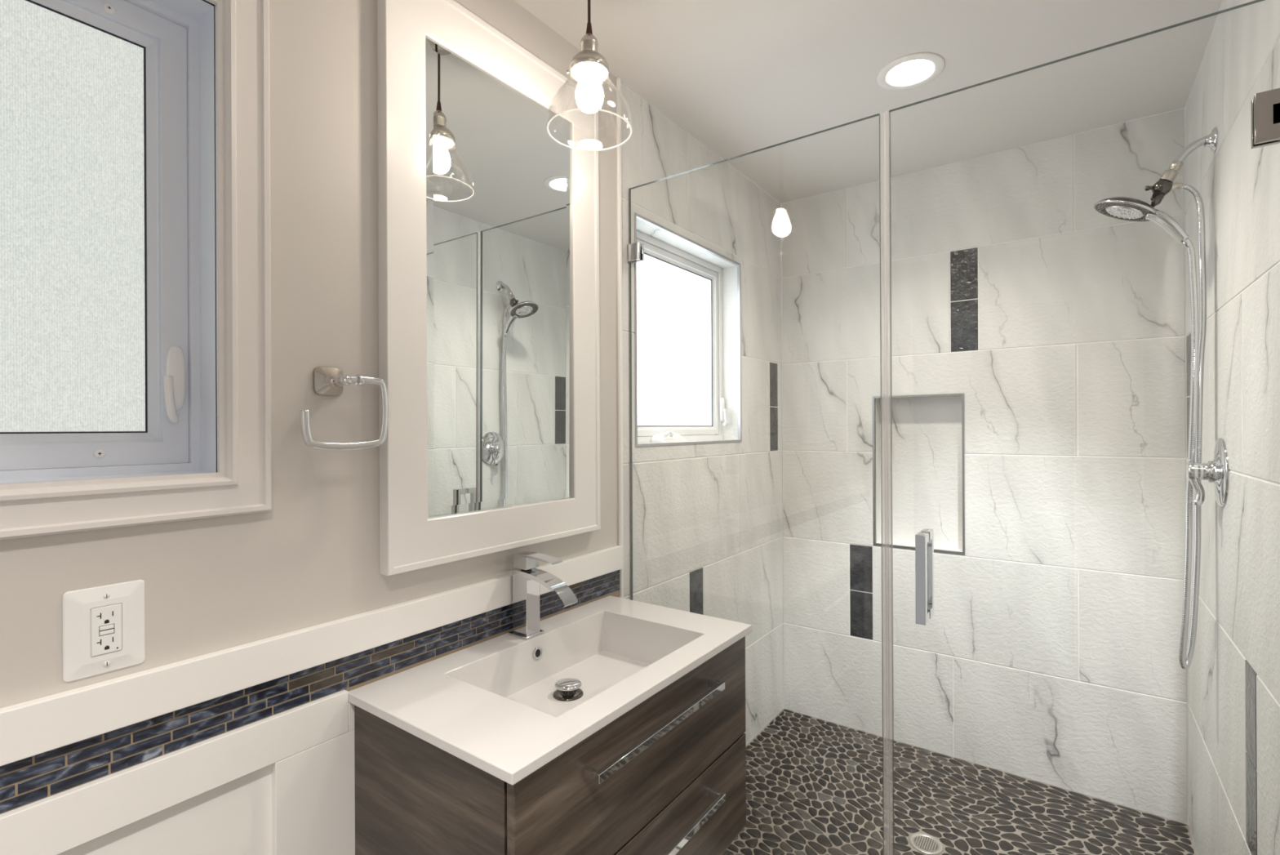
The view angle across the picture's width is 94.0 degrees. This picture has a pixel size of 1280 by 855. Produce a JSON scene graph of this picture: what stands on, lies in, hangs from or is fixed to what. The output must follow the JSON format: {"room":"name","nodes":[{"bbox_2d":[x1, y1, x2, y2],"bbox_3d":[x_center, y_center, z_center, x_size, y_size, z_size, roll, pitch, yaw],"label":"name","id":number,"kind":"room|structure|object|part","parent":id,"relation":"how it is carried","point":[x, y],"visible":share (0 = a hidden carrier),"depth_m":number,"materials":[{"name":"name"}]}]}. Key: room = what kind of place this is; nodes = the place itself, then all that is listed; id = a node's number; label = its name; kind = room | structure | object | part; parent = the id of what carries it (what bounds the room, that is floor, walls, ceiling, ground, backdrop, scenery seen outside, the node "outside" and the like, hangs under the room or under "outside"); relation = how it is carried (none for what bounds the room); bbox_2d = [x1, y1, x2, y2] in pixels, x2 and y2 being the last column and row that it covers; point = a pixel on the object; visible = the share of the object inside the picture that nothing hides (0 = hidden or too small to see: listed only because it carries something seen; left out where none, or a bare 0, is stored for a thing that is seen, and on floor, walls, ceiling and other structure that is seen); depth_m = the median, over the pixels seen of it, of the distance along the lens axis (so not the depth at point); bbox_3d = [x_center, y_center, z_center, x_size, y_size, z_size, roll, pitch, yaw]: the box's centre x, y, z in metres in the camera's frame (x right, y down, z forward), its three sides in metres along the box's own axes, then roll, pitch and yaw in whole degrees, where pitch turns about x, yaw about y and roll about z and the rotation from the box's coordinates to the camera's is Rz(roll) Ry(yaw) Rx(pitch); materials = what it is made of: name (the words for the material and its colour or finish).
{"room":"bathroom","nodes":[
{"label":"bathroom","id":0,"kind":"room"},
{"bbox_2d":[0,0,783,744],"bbox_3d":[-0.513,0.141,1.293,0.115,2.400,3.890,0,0,36],"label":"wall","id":1,"kind":"structure","parent":0,"point":[708,518],"depth_m":1.16,"materials":[{"name":"paint"}]},
{"bbox_2d":[62,579,145,681],"bbox_3d":[-0.759,0.287,0.848,0.008,0.124,0.089,0,0,36],"label":"wall outlet","id":2,"kind":"object","parent":1,"relation":"attached to","point":[104,626],"visible":1,"depth_m":0.84,"materials":[{"name":"white plastic"}]},
{"bbox_2d":[90,603,121,656],"bbox_3d":[-0.758,0.287,0.847,0.004,0.067,0.033,0,0,36],"label":"receptacle","id":3,"kind":"object","parent":2,"relation":"attached to","point":[105,618],"depth_m":0.85,"materials":[{"name":"white plastic"}]},
{"bbox_2d":[0,0,271,539],"bbox_3d":[-0.937,-0.306,0.690,0.132,0.900,0.892,0,0,36],"label":"window","id":4,"kind":"structure","parent":1,"relation":"in","point":[135,246],"depth_m":0.94,"materials":[{"name":"white paint"}]},
{"bbox_3d":[-0.981,-0.303,0.722,0.005,0.626,0.611,0,0,36],"label":"pane","id":5,"kind":"part","parent":4,"relation":"part of","materials":[{"name":"grey glass"}]},
{"bbox_3d":[-0.977,-0.303,0.718,0.034,0.724,0.709,0,0,36],"label":"sash","id":6,"kind":"part","parent":4,"relation":"part of","materials":[{"name":"white plastic"}]},
{"bbox_3d":[-0.753,-0.045,0.961,0.014,0.076,0.030,0,0,-12],"label":"lever","id":7,"kind":"part","parent":4,"relation":"part of","materials":[{"name":"white plastic"}]},
{"bbox_3d":[-0.759,-0.081,0.977,0.013,0.106,0.025,0,0,36],"label":"lock handle","id":8,"kind":"part","parent":4,"relation":"part of","materials":[{"name":"white plastic"}]},
{"bbox_2d":[0,569,619,813],"bbox_3d":[-0.834,0.471,0.745,0.006,0.084,2.624,0,0,36],"label":"mosaic band","id":9,"kind":"object","parent":1,"relation":"attached to","point":[24,781],"visible":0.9,"depth_m":0.99,"materials":[{"name":"blue glass"}]},
{"bbox_2d":[0,596,620,854],"bbox_3d":[-0.827,0.859,0.742,0.018,0.728,2.624,0,0,36],"label":"wainscot","id":10,"kind":"structure","parent":1,"relation":"attached to","point":[282,783],"depth_m":0.96,"materials":[{"name":"white paint"}]},
{"bbox_2d":[354,635,746,854],"bbox_3d":[-0.123,0.749,1.288,0.478,0.470,0.753,0,0,36],"label":"vanity cabinet","id":11,"kind":"object","parent":10,"relation":"attached to","point":[667,775],"visible":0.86,"depth_m":1.07,"materials":[{"name":"brown wood"}]},
{"bbox_2d":[348,595,751,784],"bbox_3d":[-0.136,0.550,1.308,0.458,0.110,0.790,0,0,36],"label":"sink","id":12,"kind":"object","parent":11,"relation":"in","point":[506,705],"visible":0.96,"depth_m":1.26,"materials":[{"name":"white ceramic"}]},
{"bbox_2d":[508,551,577,639],"bbox_3d":[-0.227,0.399,1.402,0.178,0.194,0.060,0,0,36],"label":"faucet","id":13,"kind":"object","parent":12,"relation":"on","point":[526,579],"visible":1,"depth_m":1.41,"materials":[{"name":"silver metal"}]},
{"bbox_3d":[-0.273,0.493,1.436,0.062,0.005,0.060,0,0,36],"label":"plate","id":14,"kind":"part","parent":13,"relation":"part of","materials":[{"name":"silver metal"}]},
{"bbox_3d":[-0.242,0.319,1.412,0.126,0.034,0.042,0,0,36],"label":"lever","id":15,"kind":"part","parent":13,"relation":"part of","materials":[{"name":"silver metal"}]},
{"bbox_3d":[-0.225,0.372,1.400,0.172,0.063,0.045,0,0,36],"label":"spout","id":16,"kind":"part","parent":13,"relation":"part of","materials":[{"name":"silver metal"}]},
{"bbox_3d":[-0.114,0.635,1.282,0.380,0.235,0.753,0,0,36],"label":"drawer","id":17,"kind":"part","parent":11,"relation":"part of","materials":[{"name":"brown wood"}]},
{"bbox_3d":[0.045,0.567,1.147,0.038,0.015,0.430,0,0,36],"label":"handle","id":18,"kind":"part","parent":11,"relation":"part of","materials":[{"name":"silver metal"}]},
{"bbox_3d":[-0.113,0.871,1.281,0.380,0.226,0.753,0,0,36],"label":"drawer","id":19,"kind":"part","parent":11,"relation":"part of","materials":[{"name":"brown wood"}]},
{"bbox_3d":[0.046,0.812,1.147,0.038,0.015,0.430,0,0,36],"label":"handle","id":20,"kind":"part","parent":11,"relation":"part of","materials":[{"name":"silver metal"}]},
{"bbox_2d":[0,545,622,765],"bbox_3d":[-0.829,0.395,0.742,0.019,0.068,2.624,0,0,36],"label":"chair rail","id":21,"kind":"object","parent":1,"relation":"attached to","point":[32,727],"visible":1,"depth_m":0.96,"materials":[{"name":"white paint"}]},
{"bbox_2d":[300,366,388,449],"bbox_3d":[-0.548,-0.036,1.088,0.070,0.153,0.158,0,0,36],"label":"towel ring","id":22,"kind":"object","parent":1,"relation":"attached to","point":[327,380],"visible":1,"depth_m":1.08,"materials":[{"name":"silver metal"}]},
{"bbox_3d":[-0.567,-0.086,1.097,0.030,0.053,0.053,0,0,36],"label":"mounting plate","id":23,"kind":"part","parent":22,"relation":"part of","materials":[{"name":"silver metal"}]},
{"bbox_3d":[-0.538,-0.085,1.077,0.041,0.021,0.021,0,0,36],"label":"post","id":24,"kind":"part","parent":22,"relation":"part of","materials":[{"name":"silver metal"}]},
{"bbox_2d":[377,0,600,575],"bbox_3d":[-0.318,-0.321,1.441,0.030,1.222,0.650,0,0,36],"label":"wall mirror","id":25,"kind":"object","parent":1,"relation":"attached to","point":[488,224],"visible":0.93,"depth_m":1.37,"materials":[{"name":"white paint"}]},
{"bbox_2d":[425,35,571,518],"bbox_3d":[-0.323,-0.315,1.437,0.018,1.015,0.454,0,0,36],"label":"mirror glass","id":26,"kind":"object","parent":25,"relation":"attached to","point":[498,187],"depth_m":1.40,"materials":[{"name":"silver mirror"}]},
{"bbox_2d":[616,77,623,598],"bbox_3d":[-0.059,0.140,1.811,0.011,2.399,0.013,0,0,36],"label":"strip","id":27,"kind":"object","parent":1,"relation":"attached to","point":[618,79],"visible":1,"depth_m":1.81,"materials":[{"name":"white paint"}]},
{"bbox_2d":[634,212,742,446],"bbox_3d":[0.156,-0.309,2.215,0.118,0.739,0.741,0,0,36],"label":"window","id":28,"kind":"structure","parent":1,"relation":"in","point":[678,293],"depth_m":2.27,"materials":[{"name":"white plastic"}]},
{"bbox_3d":[0.117,-0.309,2.243,0.005,0.611,0.613,0,0,36],"label":"pane","id":29,"kind":"part","parent":28,"relation":"part of","materials":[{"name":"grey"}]},
{"bbox_3d":[0.120,-0.309,2.240,0.024,0.677,0.679,0,0,36],"label":"sash","id":30,"kind":"part","parent":28,"relation":"part of","materials":[{"name":"white plastic"}]},
{"bbox_3d":[0.348,-0.075,2.508,0.013,0.098,0.025,0,0,36],"label":"lock handle","id":31,"kind":"part","parent":28,"relation":"part of","materials":[{"name":"white plastic"}]},
{"bbox_3d":[0.354,-0.042,2.492,0.014,0.072,0.030,0,0,-12],"label":"lever","id":32,"kind":"part","parent":28,"relation":"part of","materials":[{"name":"white plastic"}]},
{"bbox_2d":[626,113,884,854],"bbox_3d":[0.274,0.253,1.641,0.748,1.996,0.026,0,0,36],"label":"glass screen","id":33,"kind":"object","parent":1,"relation":"attached to","point":[635,251],"visible":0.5,"depth_m":1.73,"materials":[{"name":"grey"}]},
{"bbox_2d":[514,0,1222,203],"bbox_3d":[0.104,-1.062,0.841,1.425,0.001,3.890,0,0,36],"label":"ceiling","id":34,"kind":"structure","parent":0,"point":[740,77],"depth_m":1.78,"materials":[{"name":"white paint"}]},
{"bbox_2d":[546,0,631,151],"bbox_3d":[-0.108,-0.846,1.274,0.181,0.429,0.181,0,0,36],"label":"pendant lamp","id":35,"kind":"object","parent":34,"relation":"hanging from","point":[588,68],"visible":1,"depth_m":1.26,"materials":[{"name":"clear glass"}]},
{"bbox_2d":[580,33,598,52],"bbox_3d":[-0.108,-0.814,1.274,0.044,0.050,0.044,0,0,36],"label":"socket","id":36,"kind":"object","parent":35,"relation":"attached to","point":[588,42],"depth_m":1.26,"materials":[{"name":"silver metal"}]},
{"bbox_3d":[-0.108,-0.701,1.274,0.181,0.136,0.181,0,0,36],"label":"lamp shade","id":37,"kind":"part","parent":35,"relation":"part of","materials":[{"name":"clear glass"}]},
{"bbox_3d":[-0.109,-0.936,1.274,0.014,0.199,0.014,0,0,36],"label":"cord","id":38,"kind":"part","parent":35,"relation":"part of","materials":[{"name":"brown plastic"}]},
{"bbox_3d":[-0.108,-0.732,1.274,0.060,0.114,0.060,0,0,36],"label":"bulb","id":39,"kind":"part","parent":35,"relation":"part of","materials":[{"name":"white glass"}]},
{"bbox_2d":[876,53,944,90],"bbox_3d":[0.809,-1.079,1.788,0.185,0.040,0.185,0,0,36],"label":"recessed light","id":40,"kind":"object","parent":34,"relation":"in","point":[917,69],"visible":0.93,"depth_m":1.81,"materials":[{"name":"white paint"}]},
{"bbox_2d":[721,708,1197,854],"bbox_3d":[0.924,1.332,1.953,1.425,0.004,1.140,0,0,36],"label":"floor","id":41,"kind":"structure","parent":0,"point":[814,785],"depth_m":2.09,"materials":[{"name":"black stone"}]},
{"bbox_2d":[908,831,943,854],"bbox_3d":[0.916,1.331,1.910,0.100,0.006,0.100,0,0,36],"label":"floor drain","id":42,"kind":"object","parent":41,"relation":"on","point":[924,842],"visible":1,"depth_m":1.91,"materials":[{"name":"silver metal"}]},
{"bbox_2d":[781,107,1188,824],"bbox_3d":[1.278,0.133,2.449,1.425,2.400,0.085,0,0,36],"label":"wall","id":43,"kind":"structure","parent":0,"point":[1047,652],"depth_m":2.31,"materials":[{"name":"white tile"}]},
{"bbox_2d":[872,393,964,555],"bbox_3d":[1.157,0.187,2.489,0.352,0.645,0.013,0,0,36],"label":"edging","id":44,"kind":"object","parent":43,"relation":"attached to","point":[943,394],"visible":0.89,"depth_m":2.48,"materials":[{"name":"silver metal"}]},
{"bbox_2d":[1184,0,1279,854],"bbox_3d":[0.689,0.135,0.421,0.005,2.400,3.890,0,0,36],"label":"wall","id":45,"kind":"structure","parent":0,"point":[1233,672],"depth_m":1.37,"materials":[{"name":"white tile"}]},
{"bbox_2d":[888,0,1279,854],"bbox_3d":[0.850,0.244,1.222,0.676,1.984,0.101,0,0,36],"label":"shower door","id":46,"kind":"structure","parent":45,"relation":"attached to","point":[1265,105],"depth_m":1.32,"materials":[{"name":"clear glass"}]},
{"bbox_3d":[0.636,0.339,1.343,0.020,0.198,0.045,0,0,36],"label":"handle","id":47,"kind":"part","parent":46,"relation":"part of","materials":[{"name":"silver metal"}]},
{"bbox_3d":[0.669,0.339,1.389,0.020,0.198,0.045,0,0,36],"label":"handle","id":48,"kind":"part","parent":46,"relation":"part of","materials":[{"name":"silver metal"}]},
{"bbox_2d":[1093,127,1217,668],"bbox_3d":[1.406,-0.070,1.636,0.154,1.437,0.259,0,0,-39],"label":"handheld shower","id":49,"kind":"object","parent":45,"relation":"attached to","point":[1124,208],"visible":0.93,"depth_m":1.59,"materials":[{"name":"silver metal"}]},
{"bbox_3d":[1.482,-0.741,1.597,0.081,0.061,0.021,0,0,36],"label":"shower arm","id":50,"kind":"part","parent":49,"relation":"part of","materials":[{"name":"silver metal"}]},
{"bbox_2d":[1186,437,1228,506],"bbox_3d":[1.460,0.115,1.545,0.066,0.178,0.176,0,0,36],"label":"shower valve","id":51,"kind":"object","parent":45,"relation":"attached to","point":[1216,471],"visible":1,"depth_m":1.52,"materials":[{"name":"silver metal"}]},
{"bbox_3d":[1.444,0.161,1.548,0.033,0.088,0.028,0,0,36],"label":"lever","id":52,"kind":"part","parent":51,"relation":"part of","materials":[{"name":"silver metal"}]}
]}

